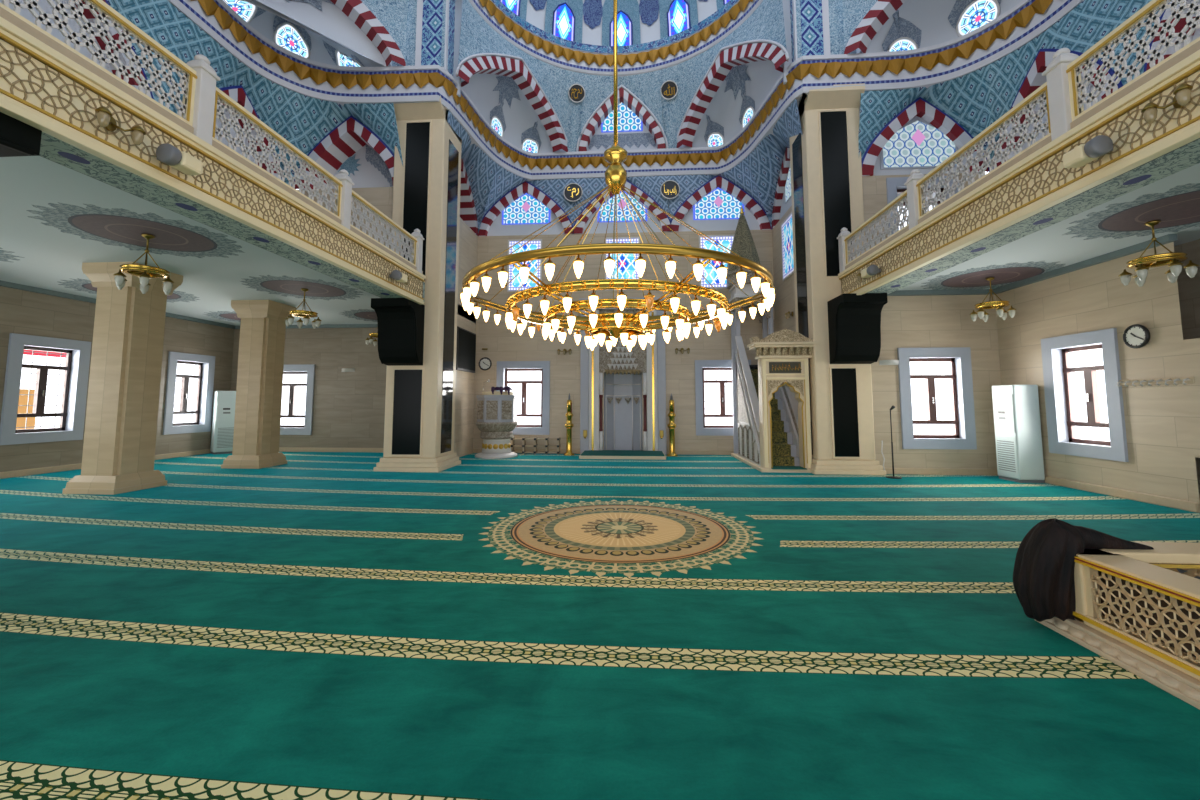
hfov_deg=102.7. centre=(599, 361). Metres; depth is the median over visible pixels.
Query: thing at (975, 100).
tilework
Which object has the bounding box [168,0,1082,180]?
crown molding
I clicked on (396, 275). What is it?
speaker
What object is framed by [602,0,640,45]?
window
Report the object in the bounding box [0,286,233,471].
wall
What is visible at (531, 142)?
window
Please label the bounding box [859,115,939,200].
wall
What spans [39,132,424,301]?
ceiling border
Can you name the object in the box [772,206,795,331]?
wall
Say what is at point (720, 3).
window
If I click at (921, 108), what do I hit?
arch
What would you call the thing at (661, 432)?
box
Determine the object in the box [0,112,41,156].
pier
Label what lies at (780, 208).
arch
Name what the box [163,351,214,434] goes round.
window
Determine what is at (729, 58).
arch
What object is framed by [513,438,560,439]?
shelf
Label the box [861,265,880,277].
speaker
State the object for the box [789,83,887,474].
pier
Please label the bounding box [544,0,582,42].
window
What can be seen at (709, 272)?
window
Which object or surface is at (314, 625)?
floor
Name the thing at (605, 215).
window
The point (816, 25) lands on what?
pillar
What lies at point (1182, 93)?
wall sconce
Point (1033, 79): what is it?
arch
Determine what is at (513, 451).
shelf
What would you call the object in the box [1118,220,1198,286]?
chandelier
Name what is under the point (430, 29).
pillar
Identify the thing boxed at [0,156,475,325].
ceiling
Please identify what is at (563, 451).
baseboard
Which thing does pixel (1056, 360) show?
window
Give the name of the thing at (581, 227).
arch
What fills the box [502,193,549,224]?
window
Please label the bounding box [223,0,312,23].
window
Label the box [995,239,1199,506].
wall
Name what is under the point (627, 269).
window
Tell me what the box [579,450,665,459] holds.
platform
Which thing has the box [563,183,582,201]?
roundel
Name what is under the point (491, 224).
arch
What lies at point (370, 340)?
chandelier
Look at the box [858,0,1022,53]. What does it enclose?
niche
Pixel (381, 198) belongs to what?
wall
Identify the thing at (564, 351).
wall sconce
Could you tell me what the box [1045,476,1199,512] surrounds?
baseboard
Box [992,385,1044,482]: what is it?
air conditioner
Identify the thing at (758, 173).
tilework
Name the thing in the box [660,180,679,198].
roundel
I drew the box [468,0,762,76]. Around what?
crown molding
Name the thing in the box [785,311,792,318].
wall sconce
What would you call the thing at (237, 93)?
arch
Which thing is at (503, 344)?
wall
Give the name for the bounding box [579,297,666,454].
mihrab
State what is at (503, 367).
window
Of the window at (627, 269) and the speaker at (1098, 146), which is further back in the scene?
the window at (627, 269)
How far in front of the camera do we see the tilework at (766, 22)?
14.69 m
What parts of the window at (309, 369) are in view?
frame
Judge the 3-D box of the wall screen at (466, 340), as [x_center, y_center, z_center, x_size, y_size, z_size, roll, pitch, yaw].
[-3.998,-0.330,14.223,0.145,1.220,1.560,0,-5,4]
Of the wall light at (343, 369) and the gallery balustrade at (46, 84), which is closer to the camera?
the gallery balustrade at (46, 84)
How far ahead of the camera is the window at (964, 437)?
10.76 m
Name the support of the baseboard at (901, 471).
attached to the wall at (928, 321)
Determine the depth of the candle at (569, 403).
14.59 m
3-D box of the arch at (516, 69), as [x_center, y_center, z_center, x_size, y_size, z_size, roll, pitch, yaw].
[-2.418,-7.799,13.882,0.370,1.790,4.453,-3,-6,34]
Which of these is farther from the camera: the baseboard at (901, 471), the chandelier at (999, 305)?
the baseboard at (901, 471)
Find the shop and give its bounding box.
[16,349,65,429]
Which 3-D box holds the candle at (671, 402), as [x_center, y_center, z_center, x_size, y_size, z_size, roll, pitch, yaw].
[2.156,1.329,14.448,0.150,0.390,0.150,0,-5,4]
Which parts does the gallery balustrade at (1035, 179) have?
post, panel frame, pierced panel, post, panel frame, pierced panel, moulding, post, panel frame, pierced panel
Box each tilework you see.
[107,0,402,185]
[361,0,407,58]
[447,99,801,232]
[458,0,786,151]
[842,0,877,50]
[858,0,1160,168]
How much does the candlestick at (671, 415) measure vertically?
1.870 m
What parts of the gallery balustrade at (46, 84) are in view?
pierced panel, panel frame, post, moulding, pierced panel, panel frame, post, pierced panel, panel frame, post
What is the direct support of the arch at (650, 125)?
attached to the tilework at (766, 22)
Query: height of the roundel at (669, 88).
0.516 m
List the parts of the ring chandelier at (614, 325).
bulb, bulb, bulb, bulb, bulb, bulb, bulb, bulb, bulb, bulb, bulb, bulb, bulb, bulb, bulb, bulb, bulb, bulb, bulb, bulb, bulb, bulb, bulb, bulb, bulb, bulb, bulb, bulb, bulb, bulb, bulb, bulb, bulb, bulb, hanging rod, bulb, bulb, bulb, bulb, bulb, bulb, bulb, bulb, bulb, bulb, bulb, bulb, bulb, bulb, bulb, bulb, bulb, bulb, bulb, bulb, bulb, bulb, bulb, bulb, bulb, bulb, bulb, bulb, bulb, bulb, bulb, bulb, bulb, bulb, bulb, bulb, bulb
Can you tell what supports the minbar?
on the floor
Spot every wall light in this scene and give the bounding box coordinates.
[342,368,354,371]
[879,360,898,364]
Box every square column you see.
[62,262,182,494]
[221,300,295,468]
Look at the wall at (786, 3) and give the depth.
11.68 m
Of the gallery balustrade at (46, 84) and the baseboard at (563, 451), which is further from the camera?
the baseboard at (563, 451)
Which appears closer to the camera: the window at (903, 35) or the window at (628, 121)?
the window at (903, 35)
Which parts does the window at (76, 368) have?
frame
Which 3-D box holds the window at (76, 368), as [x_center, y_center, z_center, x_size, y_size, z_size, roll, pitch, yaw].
[-12.626,0.625,10.872,0.340,2.360,1.510,0,-5,4]
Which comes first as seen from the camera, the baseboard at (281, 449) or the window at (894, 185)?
the window at (894, 185)
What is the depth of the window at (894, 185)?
11.18 m
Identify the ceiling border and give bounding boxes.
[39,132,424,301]
[867,138,1199,293]
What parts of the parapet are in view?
panel post, plinth moulding, wall frame, pierced panel, wall frame, pierced panel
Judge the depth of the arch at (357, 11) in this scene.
11.14 m
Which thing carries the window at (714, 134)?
attached to the niche at (756, 79)
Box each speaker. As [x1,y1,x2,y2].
[156,143,202,174]
[389,270,407,282]
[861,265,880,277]
[1063,135,1112,167]
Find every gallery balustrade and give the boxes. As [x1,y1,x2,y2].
[0,0,425,304]
[837,0,1199,294]
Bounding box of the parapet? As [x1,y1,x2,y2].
[1034,542,1199,709]
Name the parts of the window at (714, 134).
stained glass, frame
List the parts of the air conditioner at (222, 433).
panel, panel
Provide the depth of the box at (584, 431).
14.71 m
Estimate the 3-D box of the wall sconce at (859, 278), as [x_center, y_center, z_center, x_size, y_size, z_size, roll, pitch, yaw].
[5.350,-1.743,9.745,0.172,0.193,0.310,0,-5,4]
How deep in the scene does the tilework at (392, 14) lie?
11.46 m
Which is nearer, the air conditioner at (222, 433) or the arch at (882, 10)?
the arch at (882, 10)
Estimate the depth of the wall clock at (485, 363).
15.28 m
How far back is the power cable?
10.59 m
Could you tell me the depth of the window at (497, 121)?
14.77 m
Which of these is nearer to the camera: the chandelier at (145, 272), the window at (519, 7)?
the chandelier at (145, 272)
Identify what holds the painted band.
attached to the arch at (650, 125)
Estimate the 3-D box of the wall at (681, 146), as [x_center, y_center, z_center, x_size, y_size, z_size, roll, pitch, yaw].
[0.519,-6.697,15.971,11.400,5.800,0.080,0,-5,4]
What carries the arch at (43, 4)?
attached to the wall
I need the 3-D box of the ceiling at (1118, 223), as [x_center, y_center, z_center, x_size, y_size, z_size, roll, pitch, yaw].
[7.385,-2.400,3.353,3.480,0.300,15.250,0,-5,4]
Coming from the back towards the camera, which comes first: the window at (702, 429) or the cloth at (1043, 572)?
the window at (702, 429)
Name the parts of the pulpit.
carved panel, stem, moulding, moulding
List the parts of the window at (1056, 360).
frame, hook rail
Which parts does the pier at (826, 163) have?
granite panel, panel frame, granite panel, panel frame, granite panel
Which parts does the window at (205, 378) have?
frame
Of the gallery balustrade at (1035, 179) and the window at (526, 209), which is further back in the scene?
the window at (526, 209)
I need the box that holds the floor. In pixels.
[0,452,1199,799]
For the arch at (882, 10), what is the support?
attached to the tilework at (854, 11)
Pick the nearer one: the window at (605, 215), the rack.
the rack
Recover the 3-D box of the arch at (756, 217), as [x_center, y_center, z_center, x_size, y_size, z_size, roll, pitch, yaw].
[3.792,-5.066,15.315,3.240,1.840,0.200,0,-5,4]
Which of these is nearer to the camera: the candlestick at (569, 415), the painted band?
the candlestick at (569, 415)
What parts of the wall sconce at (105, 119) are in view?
arm, bulb, plate, arm, bulb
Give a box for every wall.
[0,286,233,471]
[231,229,774,453]
[298,187,392,248]
[453,0,462,96]
[454,218,477,456]
[475,145,774,233]
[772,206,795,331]
[782,0,791,83]
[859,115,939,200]
[862,173,1000,468]
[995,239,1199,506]
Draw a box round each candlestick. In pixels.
[564,393,573,455]
[667,393,677,455]
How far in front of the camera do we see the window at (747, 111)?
14.30 m
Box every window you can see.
[0,333,90,444]
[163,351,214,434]
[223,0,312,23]
[273,16,311,58]
[280,364,314,434]
[286,0,364,66]
[490,99,505,136]
[496,361,549,434]
[500,0,527,20]
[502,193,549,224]
[507,239,541,291]
[521,121,541,152]
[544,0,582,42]
[597,191,646,221]
[601,102,642,132]
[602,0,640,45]
[605,237,639,290]
[659,0,697,38]
[693,187,743,219]
[695,360,750,435]
[699,235,733,288]
[704,114,724,146]
[716,0,729,9]
[739,90,754,128]
[781,212,793,280]
[785,167,790,203]
[880,116,957,169]
[882,10,921,51]
[886,176,958,235]
[897,347,976,448]
[948,0,1000,36]
[1041,328,1194,461]
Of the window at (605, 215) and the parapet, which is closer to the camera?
the parapet
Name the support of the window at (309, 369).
in the wall at (503, 344)
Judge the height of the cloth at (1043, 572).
0.715 m
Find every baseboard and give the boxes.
[0,449,210,478]
[279,447,383,451]
[473,449,579,453]
[675,450,733,454]
[883,468,997,474]
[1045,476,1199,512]
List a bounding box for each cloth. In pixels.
[491,386,512,394]
[1013,518,1153,621]
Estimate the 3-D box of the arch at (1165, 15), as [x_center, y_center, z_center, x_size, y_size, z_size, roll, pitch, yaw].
[8.649,-5.483,6.216,0.340,1.960,2.900,0,-5,4]
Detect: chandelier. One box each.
[113,234,173,294]
[284,288,320,328]
[365,327,377,345]
[460,0,774,351]
[970,277,1015,321]
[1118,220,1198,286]
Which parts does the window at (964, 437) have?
frame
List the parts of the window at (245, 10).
stained glass, frame, painted crown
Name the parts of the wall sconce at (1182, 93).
bulb, arm, plate, arm, bulb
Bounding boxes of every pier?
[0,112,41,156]
[371,96,461,471]
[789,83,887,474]
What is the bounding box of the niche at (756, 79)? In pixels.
[683,61,782,147]
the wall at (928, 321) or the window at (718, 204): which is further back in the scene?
the window at (718, 204)
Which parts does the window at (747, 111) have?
stained glass, frame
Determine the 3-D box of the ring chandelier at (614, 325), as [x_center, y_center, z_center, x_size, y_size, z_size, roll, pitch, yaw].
[0.211,-6.255,6.742,3.917,12.214,3.927,1,-5,-13]
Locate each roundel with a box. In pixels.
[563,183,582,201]
[568,84,584,102]
[660,80,677,99]
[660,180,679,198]
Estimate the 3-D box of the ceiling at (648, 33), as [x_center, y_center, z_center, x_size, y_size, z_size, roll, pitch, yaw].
[0.504,-11.774,12.840,7.959,3.600,5.010,0,-5,4]
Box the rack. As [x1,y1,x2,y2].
[511,437,560,454]
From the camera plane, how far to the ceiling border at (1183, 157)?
5.72 m
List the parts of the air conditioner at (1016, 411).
panel, panel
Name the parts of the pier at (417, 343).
panel frame, granite panel, granite panel, panel frame, granite panel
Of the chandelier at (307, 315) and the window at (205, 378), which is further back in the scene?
the window at (205, 378)
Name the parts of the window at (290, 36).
stained glass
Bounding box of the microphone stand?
[886,406,901,478]
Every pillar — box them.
[392,0,454,75]
[790,0,855,62]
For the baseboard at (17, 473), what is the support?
attached to the wall at (21, 311)
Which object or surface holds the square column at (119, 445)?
on the floor
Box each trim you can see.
[0,280,377,328]
[455,39,788,150]
[887,234,1177,295]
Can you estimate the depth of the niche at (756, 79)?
14.27 m
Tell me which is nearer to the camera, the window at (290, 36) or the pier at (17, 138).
the pier at (17, 138)
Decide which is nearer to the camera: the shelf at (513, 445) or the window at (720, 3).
the window at (720, 3)
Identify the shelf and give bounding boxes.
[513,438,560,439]
[513,445,560,446]
[513,451,560,452]
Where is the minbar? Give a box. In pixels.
[726,206,820,472]
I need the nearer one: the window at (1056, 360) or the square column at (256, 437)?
the window at (1056, 360)
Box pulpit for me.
[475,391,517,458]
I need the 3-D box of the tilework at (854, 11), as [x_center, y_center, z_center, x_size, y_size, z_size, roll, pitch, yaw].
[7.172,-8.549,9.582,0.001,2.570,4.534,4,-6,-40]
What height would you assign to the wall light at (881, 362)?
0.110 m
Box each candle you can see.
[567,400,571,411]
[669,400,673,411]
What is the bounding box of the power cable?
[881,441,884,469]
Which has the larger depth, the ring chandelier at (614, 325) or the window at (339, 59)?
the window at (339, 59)
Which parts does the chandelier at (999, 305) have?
bulb, bulb, bulb, bulb, bulb, bulb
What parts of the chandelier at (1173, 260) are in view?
bulb, bulb, bulb, bulb, bulb, bulb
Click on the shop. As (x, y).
(23, 399)
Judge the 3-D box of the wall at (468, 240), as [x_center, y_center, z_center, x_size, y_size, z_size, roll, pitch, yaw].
[-4.588,-0.769,13.645,0.950,7.000,3.800,0,-5,4]
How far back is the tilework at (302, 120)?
10.80 m
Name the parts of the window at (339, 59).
frame, stained glass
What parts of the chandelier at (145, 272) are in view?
bulb, bulb, bulb, bulb, bulb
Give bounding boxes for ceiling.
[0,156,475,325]
[526,0,716,45]
[899,163,1199,289]
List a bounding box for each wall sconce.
[95,106,145,144]
[557,349,571,354]
[675,348,689,353]
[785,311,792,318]
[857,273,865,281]
[1141,83,1192,123]
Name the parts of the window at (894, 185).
frame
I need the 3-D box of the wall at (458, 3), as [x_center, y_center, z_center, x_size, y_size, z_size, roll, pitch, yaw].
[-3.689,-8.859,12.298,0.310,4.300,0.100,0,-5,4]
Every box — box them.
[583,430,586,438]
[659,430,663,438]
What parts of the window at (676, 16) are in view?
stained glass, frame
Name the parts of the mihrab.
cornice, niche moulding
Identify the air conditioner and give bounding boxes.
[210,391,235,453]
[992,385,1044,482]
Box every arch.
[0,0,153,98]
[215,85,281,179]
[294,115,393,188]
[330,0,405,65]
[458,56,567,151]
[460,158,477,234]
[476,181,573,235]
[573,180,670,233]
[579,87,665,150]
[670,175,770,231]
[676,43,786,147]
[771,147,791,228]
[844,0,905,53]
[861,97,989,175]
[993,49,1122,168]
[1143,0,1199,72]
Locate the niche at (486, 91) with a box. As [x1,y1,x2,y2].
[461,74,561,152]
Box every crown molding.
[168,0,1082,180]
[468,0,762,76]
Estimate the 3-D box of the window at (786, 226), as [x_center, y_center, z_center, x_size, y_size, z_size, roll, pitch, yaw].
[5.287,-3.245,13.444,0.030,1.700,1.200,0,-5,4]
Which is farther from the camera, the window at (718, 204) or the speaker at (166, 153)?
the window at (718, 204)
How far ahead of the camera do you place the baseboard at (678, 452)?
14.59 m
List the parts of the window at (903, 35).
stained glass, frame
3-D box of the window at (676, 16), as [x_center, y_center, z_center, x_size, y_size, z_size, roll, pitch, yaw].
[2.261,-10.953,14.452,1.221,1.938,0.590,-3,-6,35]
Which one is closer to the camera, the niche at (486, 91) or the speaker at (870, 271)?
the speaker at (870, 271)
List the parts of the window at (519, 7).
stained glass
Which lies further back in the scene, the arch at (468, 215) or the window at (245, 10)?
the arch at (468, 215)
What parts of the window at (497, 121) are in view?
frame, stained glass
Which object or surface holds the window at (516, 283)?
in the wall at (503, 344)
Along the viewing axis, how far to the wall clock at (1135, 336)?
7.77 m
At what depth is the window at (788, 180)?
13.83 m
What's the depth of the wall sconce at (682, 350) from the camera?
14.74 m
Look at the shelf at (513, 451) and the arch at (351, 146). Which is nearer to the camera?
the arch at (351, 146)
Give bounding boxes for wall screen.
[456,326,475,372]
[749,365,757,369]
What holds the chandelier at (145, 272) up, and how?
hanging from the ceiling at (55, 218)
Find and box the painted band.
[588,133,655,148]
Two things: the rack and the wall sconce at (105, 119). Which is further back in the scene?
the rack
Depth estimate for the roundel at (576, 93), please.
15.03 m
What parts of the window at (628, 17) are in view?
stained glass, frame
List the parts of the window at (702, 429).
frame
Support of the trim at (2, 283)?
attached to the wall at (21, 311)
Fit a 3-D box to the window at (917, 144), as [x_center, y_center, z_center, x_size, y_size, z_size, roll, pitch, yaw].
[7.561,-5.222,11.396,1.788,1.288,0.029,0,-5,4]
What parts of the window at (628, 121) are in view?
border glass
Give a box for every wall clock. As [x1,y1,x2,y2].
[479,357,491,369]
[1123,324,1149,348]
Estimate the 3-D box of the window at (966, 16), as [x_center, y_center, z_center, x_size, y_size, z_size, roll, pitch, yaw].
[8.152,-7.787,10.493,0.846,1.184,0.815,0,-5,4]
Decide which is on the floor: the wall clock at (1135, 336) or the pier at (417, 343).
the pier at (417, 343)
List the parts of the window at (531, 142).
frame, stained glass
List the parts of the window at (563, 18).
frame, stained glass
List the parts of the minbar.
post, post, panel moulding, kiosk cornice, hand rail, carved panel, rail panel, post, post, crown, cornice, inscription panel, portal moulding, hand rail, rail panel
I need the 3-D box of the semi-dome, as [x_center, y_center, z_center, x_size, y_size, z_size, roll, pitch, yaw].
[-6.932,-7.838,10.708,1.485,1.360,4.109,-4,-6,43]
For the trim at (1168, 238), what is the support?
attached to the wall at (1162, 422)
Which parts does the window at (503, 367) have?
frame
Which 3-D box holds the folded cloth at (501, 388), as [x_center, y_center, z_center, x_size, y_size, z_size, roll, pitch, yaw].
[-2.857,0.832,14.005,0.600,0.270,0.509,0,-5,4]
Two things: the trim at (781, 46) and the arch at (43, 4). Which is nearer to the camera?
the arch at (43, 4)
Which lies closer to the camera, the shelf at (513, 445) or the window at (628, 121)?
the shelf at (513, 445)
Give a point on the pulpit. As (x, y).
(496, 412)
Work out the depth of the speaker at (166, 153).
4.93 m
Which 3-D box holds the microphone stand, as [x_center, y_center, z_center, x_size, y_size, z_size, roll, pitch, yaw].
[6.218,1.691,10.225,0.300,1.529,0.300,0,-5,4]
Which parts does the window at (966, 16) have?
stained glass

